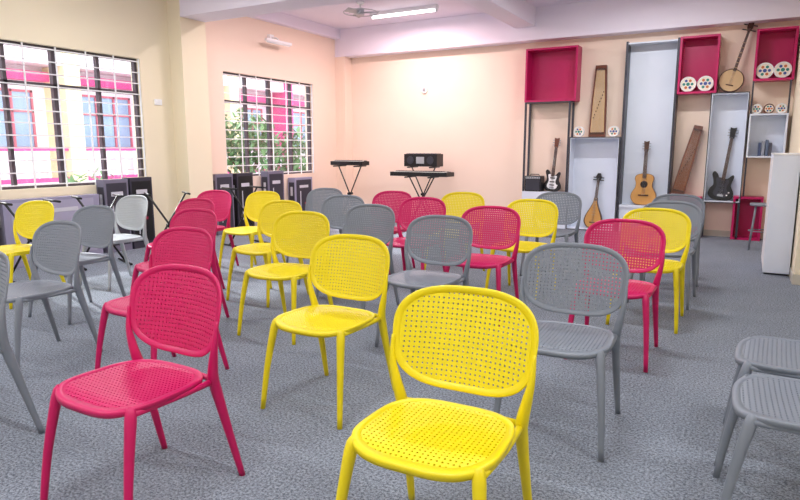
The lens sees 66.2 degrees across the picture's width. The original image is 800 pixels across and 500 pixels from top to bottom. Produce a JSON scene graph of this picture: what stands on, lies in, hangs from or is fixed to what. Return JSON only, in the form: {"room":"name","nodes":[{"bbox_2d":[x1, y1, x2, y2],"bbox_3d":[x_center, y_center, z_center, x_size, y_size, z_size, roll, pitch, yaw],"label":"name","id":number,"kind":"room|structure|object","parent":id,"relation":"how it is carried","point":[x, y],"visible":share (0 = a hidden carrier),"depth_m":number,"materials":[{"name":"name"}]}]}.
{"room":"music room","nodes":[
{"label":"music room","id":0,"kind":"room"},
{"bbox_2d":[0,0,336,236],"bbox_3d":[-4.580,-1.565,6.574,0.200,3.580,13.650,5,11,29],"label":"wall","id":1,"kind":"structure","parent":0,"point":[134,29],"depth_m":8.64,"materials":[{"name":"beige paint"}]},
{"bbox_2d":[0,39,146,189],"bbox_3d":[-4.101,-1.586,7.374,0.117,1.640,2.300,5,11,29],"label":"window","id":2,"kind":"structure","parent":1,"relation":"in","point":[54,85],"depth_m":7.42,"materials":[{"name":"white metal"}]},
{"bbox_2d":[154,99,161,104],"bbox_3d":[-3.345,-2.045,8.494,0.017,0.080,0.120,5,11,29],"label":"light switch","id":3,"kind":"object","parent":1,"relation":"attached to","point":[156,101],"visible":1,"depth_m":8.49,"materials":[{"name":"white plastic"}]},
{"bbox_2d":[223,72,313,175],"bbox_3d":[-2.243,-2.124,10.627,0.117,1.640,2.270,5,11,29],"label":"window","id":4,"kind":"structure","parent":1,"relation":"in","point":[270,136],"depth_m":10.64,"materials":[{"name":"white metal"}]},
{"bbox_2d":[265,34,291,46],"bbox_3d":[-2.098,-3.518,10.273,0.230,0.174,0.620,5,11,29],"label":"wall lamp","id":5,"kind":"object","parent":1,"relation":"attached to","point":[270,38],"visible":1,"depth_m":10.25,"materials":[{"name":"white plastic"}]},
{"bbox_2d":[247,12,339,39],"bbox_3d":[-4.453,-3.226,6.198,0.120,0.180,13.200,5,11,29],"label":"trim","id":6,"kind":"structure","parent":1,"relation":"attached to","point":[282,19],"depth_m":10.80,"materials":[{"name":"paint"}]},
{"bbox_2d":[335,57,352,209],"bbox_3d":[-1.108,-2.250,12.273,0.220,3.070,0.250,5,11,29],"label":"pillar","id":7,"kind":"structure","parent":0,"point":[343,65],"depth_m":12.13,"materials":[{"name":"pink paint"}]},
{"bbox_2d":[0,215,799,499],"bbox_3d":[-0.219,0.643,4.565,10.100,0.120,13.850,5,11,29],"label":"floor","id":8,"kind":"structure","parent":0,"point":[662,443],"depth_m":3.17,"materials":[{"name":"grey carpet"}]},
{"bbox_2d":[0,251,44,433],"bbox_3d":[-2.020,0.459,2.699,0.516,0.858,0.566,5,11,29],"label":"plastic chair","id":9,"kind":"object","parent":8,"relation":"on","point":[9,357],"visible":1,"depth_m":2.75,"materials":[{"name":"grey plastic"}]},
{"bbox_2d":[0,199,60,282],"bbox_3d":[-3.746,-0.104,6.253,0.480,0.794,0.504,8,12,39],"label":"keyboard stand","id":10,"kind":"object","parent":8,"relation":"on","point":[49,200],"visible":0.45,"depth_m":6.18,"materials":[{"name":"black metal"}]},
{"bbox_2d":[0,200,65,308],"bbox_3d":[-3.346,0.015,5.384,0.516,0.858,0.566,4,10,24],"label":"plastic chair","id":11,"kind":"object","parent":8,"relation":"on","point":[35,213],"visible":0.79,"depth_m":5.55,"materials":[{"name":"yellow plastic"}]},
{"bbox_2d":[0,194,103,267],"bbox_3d":[-4.098,-0.247,7.242,0.164,0.762,1.154,5,11,29],"label":"table","id":12,"kind":"object","parent":8,"relation":"on","point":[65,210],"visible":0.34,"depth_m":7.08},
{"bbox_2d":[6,220,102,367],"bbox_3d":[-2.302,0.268,3.853,0.516,0.858,0.566,5,11,29],"label":"plastic chair","id":13,"kind":"object","parent":8,"relation":"on","point":[55,248],"visible":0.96,"depth_m":3.96,"materials":[{"name":"grey plastic"}]},
{"bbox_2d":[28,205,125,324],"bbox_3d":[-2.602,0.089,4.937,0.516,0.858,0.566,5,10,26],"label":"plastic chair","id":14,"kind":"object","parent":8,"relation":"on","point":[97,222],"visible":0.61,"depth_m":5.06,"materials":[{"name":"grey plastic"}]},
{"bbox_2d":[71,194,132,270],"bbox_3d":[-3.397,-0.221,6.964,0.504,0.794,0.480,-8,12,-40],"label":"keyboard stand","id":15,"kind":"object","parent":8,"relation":"on","point":[116,195],"visible":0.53,"depth_m":7.03,"materials":[{"name":"black metal"}]},
{"bbox_2d":[96,178,132,252],"bbox_3d":[-3.691,-0.449,7.942,0.164,0.932,0.344,5,11,29],"label":"speaker","id":16,"kind":"object","parent":8,"relation":"on","point":[106,188],"visible":0.47,"depth_m":7.83},
{"bbox_2d":[80,195,150,290],"bbox_3d":[-2.782,-0.095,6.045,0.516,0.858,0.566,6,11,32],"label":"plastic chair","id":17,"kind":"object","parent":8,"relation":"on","point":[130,212],"visible":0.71,"depth_m":6.18,"materials":[{"name":"grey plastic"}]},
{"bbox_2d":[123,177,154,248],"bbox_3d":[-3.509,-0.507,8.259,0.164,0.942,0.344,5,11,29],"label":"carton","id":18,"kind":"object","parent":8,"relation":"on","point":[136,185],"visible":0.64,"depth_m":8.23,"materials":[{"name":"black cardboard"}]},
{"bbox_2d":[40,264,244,499],"bbox_3d":[-0.982,0.521,2.326,0.516,0.858,0.566,5,11,29],"label":"plastic chair","id":19,"kind":"object","parent":8,"relation":"on","point":[190,310],"visible":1,"depth_m":2.38,"materials":[{"name":"plastic"}]},
{"bbox_2d":[95,226,228,369],"bbox_3d":[-1.382,0.321,3.534,0.516,0.858,0.566,5,11,29],"label":"plastic chair","id":20,"kind":"object","parent":8,"relation":"on","point":[195,247],"visible":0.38,"depth_m":3.66,"materials":[{"name":"red plastic"}]},
{"bbox_2d":[144,191,190,229],"bbox_3d":[-2.792,-0.297,7.421,0.504,0.794,0.480,-6,11,-30],"label":"keyboard stand","id":21,"kind":"object","parent":8,"relation":"on","point":[184,192],"visible":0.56,"depth_m":7.36,"materials":[{"name":"black metal"}]},
{"bbox_2d":[130,208,229,317],"bbox_3d":[-1.697,0.133,4.671,0.516,0.858,0.566,5,11,29],"label":"plastic chair","id":22,"kind":"object","parent":8,"relation":"on","point":[206,219],"visible":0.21,"depth_m":4.79,"materials":[{"name":"red plastic"}]},
{"bbox_2d":[144,198,224,288],"bbox_3d":[-2.014,-0.031,5.663,0.516,0.858,0.566,5,11,29],"label":"plastic chair","id":23,"kind":"object","parent":8,"relation":"on","point":[204,203],"visible":0.14,"depth_m":5.80,"materials":[{"name":"red plastic"}]},
{"bbox_2d":[166,0,212,203],"bbox_3d":[-3.010,-1.945,8.872,0.250,3.580,0.450,5,11,29],"label":"pillar","id":24,"kind":"structure","parent":8,"relation":"on","point":[187,37],"depth_m":8.74,"materials":[{"name":"beige paint"}]},
{"bbox_2d":[197,190,238,265],"bbox_3d":[-2.173,-0.218,6.793,0.516,0.858,0.566,4,10,25],"label":"plastic chair","id":25,"kind":"object","parent":8,"relation":"on","point":[222,211],"visible":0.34,"depth_m":6.91,"materials":[{"name":"red plastic"}]},
{"bbox_2d":[213,173,234,234],"bbox_3d":[-2.773,-0.715,9.549,0.164,0.932,0.364,5,11,29],"label":"speaker","id":26,"kind":"object","parent":8,"relation":"on","point":[226,179],"visible":0.45,"depth_m":9.49},
{"bbox_2d":[229,172,254,226],"bbox_3d":[-2.552,-0.779,9.936,0.164,0.932,0.364,5,11,29],"label":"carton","id":27,"kind":"object","parent":8,"relation":"on","point":[242,181],"visible":0.62,"depth_m":9.81,"materials":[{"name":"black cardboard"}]},
{"bbox_2d":[221,186,270,246],"bbox_3d":[-2.135,-0.471,8.471,0.480,0.794,0.504,9,13,44],"label":"keyboard stand","id":28,"kind":"object","parent":8,"relation":"on","point":[255,187],"visible":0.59,"depth_m":8.43,"materials":[{"name":"black metal"}]},
{"bbox_2d":[219,191,285,269],"bbox_3d":[-1.602,-0.194,6.646,0.516,0.858,0.566,6,11,31],"label":"plastic chair","id":29,"kind":"object","parent":8,"relation":"on","point":[259,198],"visible":0.63,"depth_m":6.78,"materials":[{"name":"yellow plastic"}]},
{"bbox_2d":[226,200,308,307],"bbox_3d":[-1.174,0.005,5.445,0.516,0.858,0.566,6,11,31],"label":"plastic chair","id":30,"kind":"object","parent":8,"relation":"on","point":[272,213],"visible":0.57,"depth_m":5.55,"materials":[{"name":"yellow plastic"}]},
{"bbox_2d":[261,170,283,214],"bbox_3d":[-2.184,-0.891,10.579,0.164,0.942,0.404,5,11,29],"label":"speaker","id":31,"kind":"object","parent":8,"relation":"on","point":[273,180],"visible":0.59,"depth_m":10.44},
{"bbox_2d":[237,211,333,344],"bbox_3d":[-0.819,0.168,4.462,0.516,0.858,0.566,5,10,26],"label":"plastic chair","id":32,"kind":"object","parent":8,"relation":"on","point":[275,271],"visible":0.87,"depth_m":4.58,"materials":[{"name":"yellow plastic"}]},
{"bbox_2d":[288,177,312,219],"bbox_3d":[-1.816,-0.928,11.236,0.164,0.802,0.504,5,11,29],"label":"speaker","id":33,"kind":"object","parent":8,"relation":"on","point":[299,188],"visible":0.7,"depth_m":11.08},
{"bbox_2d":[286,188,343,262],"bbox_3d":[-0.972,-0.280,7.168,0.516,0.858,0.566,5,10,26],"label":"plastic chair","id":34,"kind":"object","parent":8,"relation":"on","point":[315,196],"visible":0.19,"depth_m":7.36,"materials":[{"name":"grey plastic"}]},
{"bbox_2d":[260,234,393,429],"bbox_3d":[-0.363,0.375,3.208,0.516,0.858,0.566,5,11,29],"label":"plastic chair","id":35,"kind":"object","parent":8,"relation":"on","point":[321,322],"visible":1,"depth_m":3.28,"materials":[{"name":"yellow plastic"}]},
{"bbox_2d":[297,195,368,286],"bbox_3d":[-0.655,-0.099,6.074,0.516,0.858,0.566,5,10,26],"label":"plastic chair","id":36,"kind":"object","parent":8,"relation":"on","point":[338,199],"visible":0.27,"depth_m":6.25,"materials":[{"name":"grey plastic"}]},
{"bbox_2d":[333,165,366,214],"bbox_3d":[-0.906,-1.029,11.167,0.504,1.014,0.480,5,11,29],"label":"keyboard stand","id":37,"kind":"object","parent":8,"relation":"on","point":[360,166],"visible":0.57,"depth_m":11.13,"materials":[{"name":"black metal"}]},
{"bbox_2d":[330,160,368,164],"bbox_3d":[-0.906,-1.577,11.076,0.680,0.089,0.240,5,11,29],"label":"electronic keyboard","id":38,"kind":"object","parent":37,"relation":"on","point":[336,162],"visible":1,"depth_m":10.96,"materials":[{"name":"black plastic"}]},
{"bbox_2d":[315,204,399,309],"bbox_3d":[-0.352,0.069,5.056,0.516,0.858,0.566,6,11,31],"label":"plastic chair","id":39,"kind":"object","parent":8,"relation":"on","point":[358,224],"visible":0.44,"depth_m":5.18,"materials":[{"name":"grey plastic"}]},
{"bbox_2d":[354,191,414,274],"bbox_3d":[-0.176,-0.202,6.691,0.516,0.858,0.566,5,11,29],"label":"plastic chair","id":40,"kind":"object","parent":8,"relation":"on","point":[400,196],"visible":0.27,"depth_m":6.84,"materials":[{"name":"red plastic"}]},
{"bbox_2d":[377,197,445,282],"bbox_3d":[0.125,-0.056,5.811,0.516,0.858,0.566,5,11,29],"label":"plastic chair","id":41,"kind":"object","parent":8,"relation":"on","point":[399,242],"visible":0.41,"depth_m":5.98,"materials":[{"name":"red plastic"}]},
{"bbox_2d":[404,176,437,212],"bbox_3d":[0.372,-0.846,10.584,0.504,0.844,0.480,5,11,29],"label":"keyboard stand","id":42,"kind":"object","parent":8,"relation":"on","point":[405,176],"visible":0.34,"depth_m":10.55,"materials":[{"name":"black metal"}]},
{"bbox_2d":[390,170,453,176],"bbox_3d":[0.372,-1.310,10.507,1.080,0.089,0.300,5,11,29],"label":"electronic keyboard","id":43,"kind":"object","parent":42,"relation":"on","point":[397,172],"visible":1,"depth_m":10.35,"materials":[{"name":"black plastic"}]},
{"bbox_2d":[407,166,439,220],"bbox_3d":[0.424,-1.018,11.166,0.504,0.994,0.480,5,11,29],"label":"keyboard stand","id":44,"kind":"object","parent":8,"relation":"on","point":[412,167],"visible":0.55,"depth_m":11.13,"materials":[{"name":"black metal"}]},
{"bbox_2d":[404,153,442,166],"bbox_3d":[0.421,-1.628,11.060,0.660,0.239,0.270,5,11,29],"label":"speaker","id":45,"kind":"object","parent":44,"relation":"on","point":[410,159],"visible":1,"depth_m":10.94},
{"bbox_2d":[375,215,472,358],"bbox_3d":[0.184,0.213,4.186,0.516,0.858,0.566,5,11,29],"label":"plastic chair","id":46,"kind":"object","parent":8,"relation":"on","point":[411,279],"visible":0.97,"depth_m":4.29,"materials":[{"name":"grey plastic"}]},
{"bbox_2d":[336,285,538,499],"bbox_3d":[0.126,0.586,1.935,0.516,0.858,0.566,5,11,27],"label":"plastic chair","id":47,"kind":"object","parent":8,"relation":"on","point":[424,438],"visible":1,"depth_m":2.00,"materials":[{"name":"yellow plastic"}]},
{"bbox_2d":[424,192,484,270],"bbox_3d":[0.586,-0.170,6.499,0.516,0.858,0.566,5,11,27],"label":"plastic chair","id":48,"kind":"object","parent":8,"relation":"on","point":[447,197],"visible":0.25,"depth_m":6.66,"materials":[{"name":"yellow plastic"}]},
{"bbox_2d":[444,206,520,326],"bbox_3d":[0.649,0.098,4.881,0.516,0.858,0.566,5,11,27],"label":"plastic chair","id":49,"kind":"object","parent":8,"relation":"on","point":[478,261],"visible":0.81,"depth_m":4.98,"materials":[{"name":"plastic"}]},
{"bbox_2d":[485,199,558,298],"bbox_3d":[1.119,-0.018,5.581,0.516,0.858,0.566,6,11,32],"label":"plastic chair","id":50,"kind":"object","parent":8,"relation":"on","point":[524,246],"visible":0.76,"depth_m":5.68,"materials":[{"name":"yellow plastic"}]},
{"bbox_2d":[521,101,574,228],"bbox_3d":[2.479,-1.425,10.335,0.760,2.075,0.266,5,11,29],"label":"display shelf","id":51,"kind":"object","parent":8,"relation":"on","point":[525,194],"visible":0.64,"depth_m":10.29,"materials":[{"name":"metal"}]},
{"bbox_2d":[524,174,543,191],"bbox_3d":[2.290,-1.150,10.463,0.280,0.291,0.218,5,11,29],"label":"amplifier","id":52,"kind":"object","parent":51,"relation":"in","point":[532,182],"visible":1,"depth_m":10.38,"materials":[{"name":"black plastic"}]},
{"bbox_2d":[543,138,560,191],"bbox_3d":[2.566,-1.428,10.294,0.295,0.896,0.097,7,11,35],"label":"electric guitar","id":53,"kind":"object","parent":51,"relation":"in","point":[552,183],"visible":1,"depth_m":10.29,"materials":[{"name":"black wood"}]},
{"bbox_2d":[524,45,581,101],"bbox_3d":[2.510,-2.868,10.079,0.850,0.853,0.266,5,11,29],"label":"cubby","id":54,"kind":"object","parent":51,"relation":"on","point":[551,73],"visible":0.91,"depth_m":10.16,"materials":[{"name":"laminate"}]},
{"bbox_2d":[519,192,581,279],"bbox_3d":[1.610,-0.170,6.502,0.516,0.858,0.566,5,11,29],"label":"plastic chair","id":55,"kind":"object","parent":8,"relation":"on","point":[566,233],"visible":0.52,"depth_m":6.57,"materials":[{"name":"grey plastic"}]},
{"bbox_2d":[493,242,628,461],"bbox_3d":[0.770,0.426,2.902,0.516,0.858,0.566,5,11,27],"label":"plastic chair","id":56,"kind":"object","parent":8,"relation":"on","point":[557,339],"visible":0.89,"depth_m":2.99,"materials":[{"name":"grey plastic"}]},
{"bbox_2d":[566,137,620,230],"bbox_3d":[3.157,-1.078,10.002,0.780,1.500,0.272,5,11,29],"label":"display box","id":57,"kind":"object","parent":8,"relation":"on","point":[588,156],"visible":0.68,"depth_m":10.07,"materials":[{"name":"laminate"}]},
{"bbox_2d":[574,127,584,136],"bbox_3d":[2.901,-1.914,9.940,0.167,0.167,0.072,5,11,29],"label":"tambourine","id":58,"kind":"object","parent":57,"relation":"on","point":[578,131],"visible":1,"depth_m":9.92,"materials":[{"name":"white plastic"}]},
{"bbox_2d":[584,173,603,227],"bbox_3d":[3.189,-0.809,10.089,0.297,0.905,0.125,4,10,23],"label":"pipa lute","id":59,"kind":"object","parent":57,"relation":"in","point":[593,214],"visible":0.86,"depth_m":10.07,"materials":[{"name":"brown wood"}]},
{"bbox_2d":[588,65,607,136],"bbox_3d":[3.187,-2.377,9.820,0.260,1.122,0.150,5,11,29],"label":"zither","id":60,"kind":"object","parent":57,"relation":"on","point":[597,126],"visible":1,"depth_m":9.79,"materials":[{"name":"brown paint"}]},
{"bbox_2d":[608,126,619,136],"bbox_3d":[3.372,-1.871,9.678,0.167,0.167,0.072,5,11,29],"label":"tambourine","id":61,"kind":"object","parent":57,"relation":"on","point":[613,131],"visible":1,"depth_m":9.66,"materials":[{"name":"white plastic"}]},
{"bbox_2d":[568,218,665,372],"bbox_3d":[1.393,0.252,3.951,0.516,0.858,0.566,5,11,29],"label":"plastic chair","id":62,"kind":"object","parent":8,"relation":"on","point":[637,289],"visible":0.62,"depth_m":4.03,"materials":[{"name":"red plastic"}]},
{"bbox_2d":[616,37,680,230],"bbox_3d":[3.838,-1.716,9.511,0.750,2.920,0.266,5,11,29],"label":"display panel","id":63,"kind":"object","parent":8,"relation":"on","point":[650,97],"visible":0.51,"depth_m":9.53,"materials":[{"name":"wood"}]},
{"bbox_2d":[630,141,656,204],"bbox_3d":[3.833,-1.200,9.607,0.380,0.998,0.140,5,11,27],"label":"acoustic guitar","id":64,"kind":"object","parent":63,"relation":"on","point":[643,193],"visible":0.96,"depth_m":9.59,"materials":[{"name":"brown paint"}]},
{"bbox_2d":[606,208,690,333],"bbox_3d":[1.916,0.126,4.713,0.516,0.858,0.566,5,11,29],"label":"plastic chair","id":65,"kind":"object","parent":8,"relation":"on","point":[677,268],"visible":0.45,"depth_m":4.77,"materials":[{"name":"yellow plastic"}]},
{"bbox_2d":[627,201,702,309],"bbox_3d":[2.315,0.018,5.363,0.516,0.858,0.566,6,11,31],"label":"plastic chair","id":66,"kind":"object","parent":8,"relation":"on","point":[692,208],"visible":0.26,"depth_m":5.38,"materials":[{"name":"grey plastic"}]},
{"bbox_2d":[642,194,704,286],"bbox_3d":[2.772,-0.121,6.207,0.516,0.858,0.566,5,11,27],"label":"plastic chair","id":67,"kind":"object","parent":8,"relation":"on","point":[664,197],"visible":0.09,"depth_m":6.29,"materials":[{"name":"plastic"}]},
{"bbox_2d":[670,196,702,233],"bbox_3d":[4.361,-0.524,9.410,0.440,0.600,0.266,5,11,29],"label":"cubby","id":68,"kind":"object","parent":8,"relation":"on","point":[701,197],"visible":0.11,"depth_m":9.34,"materials":[{"name":"laminate"}]},
{"bbox_2d":[671,125,702,193],"bbox_3d":[4.341,-1.351,9.281,0.404,1.060,0.137,1,9,6],"label":"zither","id":69,"kind":"object","parent":68,"relation":"on","point":[681,181],"visible":0.99,"depth_m":9.26,"materials":[{"name":"brown paint"}]},
{"bbox_2d":[701,91,749,239],"bbox_3d":[4.782,-1.229,9.049,0.490,2.110,0.272,5,11,29],"label":"display box","id":70,"kind":"object","parent":8,"relation":"on","point":[728,110],"visible":0.81,"depth_m":9.07,"materials":[{"name":"laminate"}]},
{"bbox_2d":[708,127,737,200],"bbox_3d":[4.782,-1.270,9.095,0.344,1.078,0.107,4,10,22],"label":"bass guitar","id":71,"kind":"object","parent":70,"relation":"in","point":[721,189],"visible":1,"depth_m":9.10,"materials":[{"name":"black wood"}]},
{"bbox_2d":[718,22,757,91],"bbox_3d":[4.830,-2.766,8.781,0.446,0.999,0.116,4,10,25],"label":"banjo","id":72,"kind":"object","parent":70,"relation":"on","point":[730,80],"visible":0.98,"depth_m":8.81,"materials":[{"name":"brown wood"}]},
{"bbox_2d":[730,195,763,240],"bbox_3d":[5.084,-0.472,9.005,0.380,0.630,0.266,5,11,29],"label":"cubby","id":73,"kind":"object","parent":8,"relation":"on","point":[746,211],"visible":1,"depth_m":9.07,"materials":[{"name":"laminate"}]},
{"bbox_2d":[742,79,791,196],"bbox_3d":[5.219,-1.571,8.746,0.470,1.618,0.266,5,11,29],"label":"display shelf","id":74,"kind":"object","parent":73,"relation":"on","point":[767,132],"visible":0.87,"depth_m":8.78,"materials":[{"name":"laminate"}]},
{"bbox_2d":[752,104,761,113],"bbox_3d":[5.053,-1.996,8.697,0.136,0.136,0.072,5,11,29],"label":"tambourine","id":75,"kind":"object","parent":74,"relation":"in","point":[757,108],"visible":1,"depth_m":8.67,"materials":[{"name":"white plastic"}]},
{"bbox_2d":[763,104,774,112],"bbox_3d":[5.184,-1.984,8.625,0.136,0.136,0.072,5,11,29],"label":"tambourine","id":76,"kind":"object","parent":74,"relation":"in","point":[768,108],"visible":0.98,"depth_m":8.60,"materials":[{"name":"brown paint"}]},
{"bbox_2d":[753,26,798,82],"bbox_3d":[5.228,-2.713,8.552,0.490,0.700,0.266,5,11,29],"label":"cubby","id":77,"kind":"object","parent":74,"relation":"on","point":[774,46],"visible":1,"depth_m":8.59,"materials":[{"name":"laminate"}]},
{"bbox_2d":[756,63,773,78],"bbox_3d":[5.101,-2.505,8.586,0.218,0.218,0.072,5,11,29],"label":"tambourine","id":78,"kind":"object","parent":77,"relation":"in","point":[764,70],"visible":0.98,"depth_m":8.56,"materials":[{"name":"white plastic"}]},
{"bbox_2d":[774,61,791,77],"bbox_3d":[5.288,-2.488,8.482,0.218,0.218,0.072,5,11,29],"label":"tambourine","id":79,"kind":"object","parent":77,"relation":"in","point":[782,69],"visible":1,"depth_m":8.46,"materials":[{"name":"white plastic"}]},
{"bbox_2d":[776,103,786,112],"bbox_3d":[5.314,-1.972,8.552,0.136,0.136,0.072,5,11,29],"label":"tambourine","id":80,"kind":"object","parent":74,"relation":"in","point":[781,108],"visible":0.99,"depth_m":8.52,"materials":[{"name":"white plastic"}]},
{"bbox_2d":[713,373,799,499],"bbox_3d":[1.418,0.559,2.099,0.566,0.858,0.516,5,11,27],"label":"plastic chair","id":81,"kind":"object","parent":8,"relation":"on","point":[772,402],"visible":1,"depth_m":2.10,"materials":[{"name":"grey plastic"}]},
{"bbox_2d":[747,203,765,249],"bbox_3d":[4.740,-0.305,8.062,0.300,0.611,0.300,5,11,29],"label":"round stool","id":82,"kind":"object","parent":8,"relation":"on","point":[751,204],"visible":0.56,"depth_m":8.01,"materials":[{"name":"grey plastic"}]},
{"bbox_2d":[714,335,799,465],"bbox_3d":[1.692,0.479,2.579,0.566,0.858,0.516,6,11,31],"label":"plastic chair","id":83,"kind":"object","parent":8,"relation":"on","point":[778,356],"visible":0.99,"depth_m":2.60,"materials":[{"name":"grey plastic"}]},
{"bbox_2d":[761,153,799,275],"bbox_3d":[4.149,-0.418,6.718,0.265,1.270,0.820,5,11,29],"label":"cabinet","id":84,"kind":"object","parent":8,"relation":"on","point":[784,173],"visible":1,"depth_m":6.38,"materials":[{"name":"laminate"}]},
{"bbox_2d":[281,0,593,28],"bbox_3d":[-0.219,-3.022,3.958,10.100,0.150,13.850,5,11,29],"label":"ceiling","id":85,"kind":"structure","parent":0,"point":[333,16],"depth_m":10.28,"materials":[{"name":"paint"}]},
{"bbox_2d":[179,0,362,21],"bbox_3d":[1.216,-3.086,6.270,9.450,0.480,0.450,5,11,29],"label":"ceiling beam","id":86,"kind":"structure","parent":85,"relation":"attached to","point":[199,10],"depth_m":8.04,"materials":[{"name":"paint"}]},
{"bbox_2d":[343,1,379,17],"bbox_3d":[-0.614,-3.778,9.596,0.584,0.200,0.586,5,11,29],"label":"ceiling fan","id":87,"kind":"object","parent":85,"relation":"hanging from","point":[357,12],"depth_m":9.57,"materials":[{"name":"white metal"}]},
{"bbox_2d":[370,4,438,18],"bbox_3d":[0.054,-3.907,10.084,1.260,0.105,0.070,5,11,29],"label":"ceiling light","id":88,"kind":"object","parent":85,"relation":"attached to","point":[427,8],"depth_m":10.03,"materials":[{"name":"white plastic"}]},
{"bbox_2d":[461,0,535,27],"bbox_3d":[-1.182,-2.865,4.389,0.330,0.300,13.200,5,11,29],"label":"trim","id":89,"kind":"structure","parent":85,"relation":"attached to","point":[515,13],"depth_m":9.18,"materials":[{"name":"paint"}]},
{"bbox_2d":[352,20,799,231],"bbox_3d":[2.247,-2.235,10.621,8.070,3.580,0.200,5,11,29],"label":"wall","id":90,"kind":"structure","parent":0,"point":[471,112],"depth_m":10.85,"materials":[{"name":"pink paint"}]},
{"bbox_2d":[421,87,427,92],"bbox_3d":[0.450,-2.970,11.386,0.120,0.120,0.040,5,11,29],"label":"wall sensor","id":91,"kind":"object","parent":90,"relation":"attached to","point":[424,89],"visible":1,"depth_m":11.37,"materials":[{"name":"white plastic"}]},
{"bbox_2d":[335,0,799,57],"bbox_3d":[2.137,-3.717,10.177,7.670,0.510,0.250,5,11,29],"label":"beam","id":92,"kind":"structure","parent":90,"relation":"attached to","point":[596,18],"depth_m":9.75,"materials":[{"name":"paint"}]},
{"bbox_2d":[379,211,763,238],"bbox_3d":[2.291,-0.489,10.761,7.450,0.090,0.012,5,11,29],"label":"baseboard","id":93,"kind":"structure","parent":90,"relation":"attached to","point":[705,232],"depth_m":9.35,"materials":[{"name":"tile"}]},
{"bbox_2d":[677,33,721,94],"bbox_3d":[4.396,-2.712,9.027,0.520,0.817,0.266,5,11,29],"label":"cubby","id":94,"kind":"object","parent":90,"relation":"attached to","point":[699,56],"visible":0.96,"depth_m":9.08,"materials":[{"name":"laminate"}]},
{"bbox_2d":[680,77,696,91],"bbox_3d":[4.260,-2.447,9.075,0.218,0.218,0.072,5,11,29],"label":"tambourine","id":95,"kind":"object","parent":94,"relation":"in","point":[688,84],"visible":1,"depth_m":9.05,"materials":[{"name":"white plastic"}]},
{"bbox_2d":[697,76,713,90],"bbox_3d":[4.461,-2.429,8.964,0.218,0.218,0.072,5,11,29],"label":"tambourine","id":96,"kind":"object","parent":94,"relation":"in","point":[705,83],"visible":0.99,"depth_m":8.94,"materials":[{"name":"white plastic"}]},
{"bbox_2d":[788,41,799,274],"bbox_3d":[5.589,-1.590,6.725,2.030,3.580,3.400,5,11,29],"label":"wall","id":97,"kind":"structure","parent":0,"point":[794,141],"depth_m":7.22,"materials":[{"name":"beige paint"}]},
{"bbox_2d":[789,264,799,284],"bbox_3d":[5.578,0.128,7.002,2.042,0.100,3.400,5,11,29],"label":"baseboard","id":98,"kind":"structure","parent":97,"relation":"attached to","point":[794,278],"depth_m":6.03,"materials":[{"name":"tile"}]},
{"label":"outside","id":99,"kind":"structure","parent":0,"visible":0},
{"bbox_3d":[-24.473,1.270,25.822,52.550,0.300,100.000,5,11,29],"label":"ground","id":100,"kind":"structure","parent":99,"visible":0},
{"bbox_2d":[67,166,126,182],"bbox_3d":[-7.265,0.445,14.907,2.388,4.920,2.364,5,11,29],"label":"tree","id":101,"kind":"object","parent":100,"relation":"on","point":[71,179],"visible":0.02,"depth_m":14.38,"materials":[{"name":"green plant"}]},
{"bbox_2d":[0,44,305,185],"bbox_3d":[-7.760,-2.863,21.701,2.000,9.200,46.500,5,11,29],"label":"school building","id":102,"kind":"structure","parent":100,"relation":"on","point":[13,51],"depth_m":17.45,"materials":[{"name":"white paint"}]},
{"bbox_2d":[225,107,282,172],"bbox_3d":[-4.403,-0.824,17.749,2.207,6.499,2.246,5,11,29],"label":"tree","id":103,"kind":"object","parent":100,"relation":"on","point":[233,150],"visible":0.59,"depth_m":17.13,"materials":[{"name":"green plant"}]},
{"bbox_2d":[266,125,305,171],"bbox_3d":[-3.130,-1.018,19.988,2.470,6.149,2.368,5,11,29],"label":"tree","id":104,"kind":"object","parent":100,"relation":"on","point":[284,168],"visible":0.21,"depth_m":19.18,"materials":[{"name":"green plant"}]}
]}

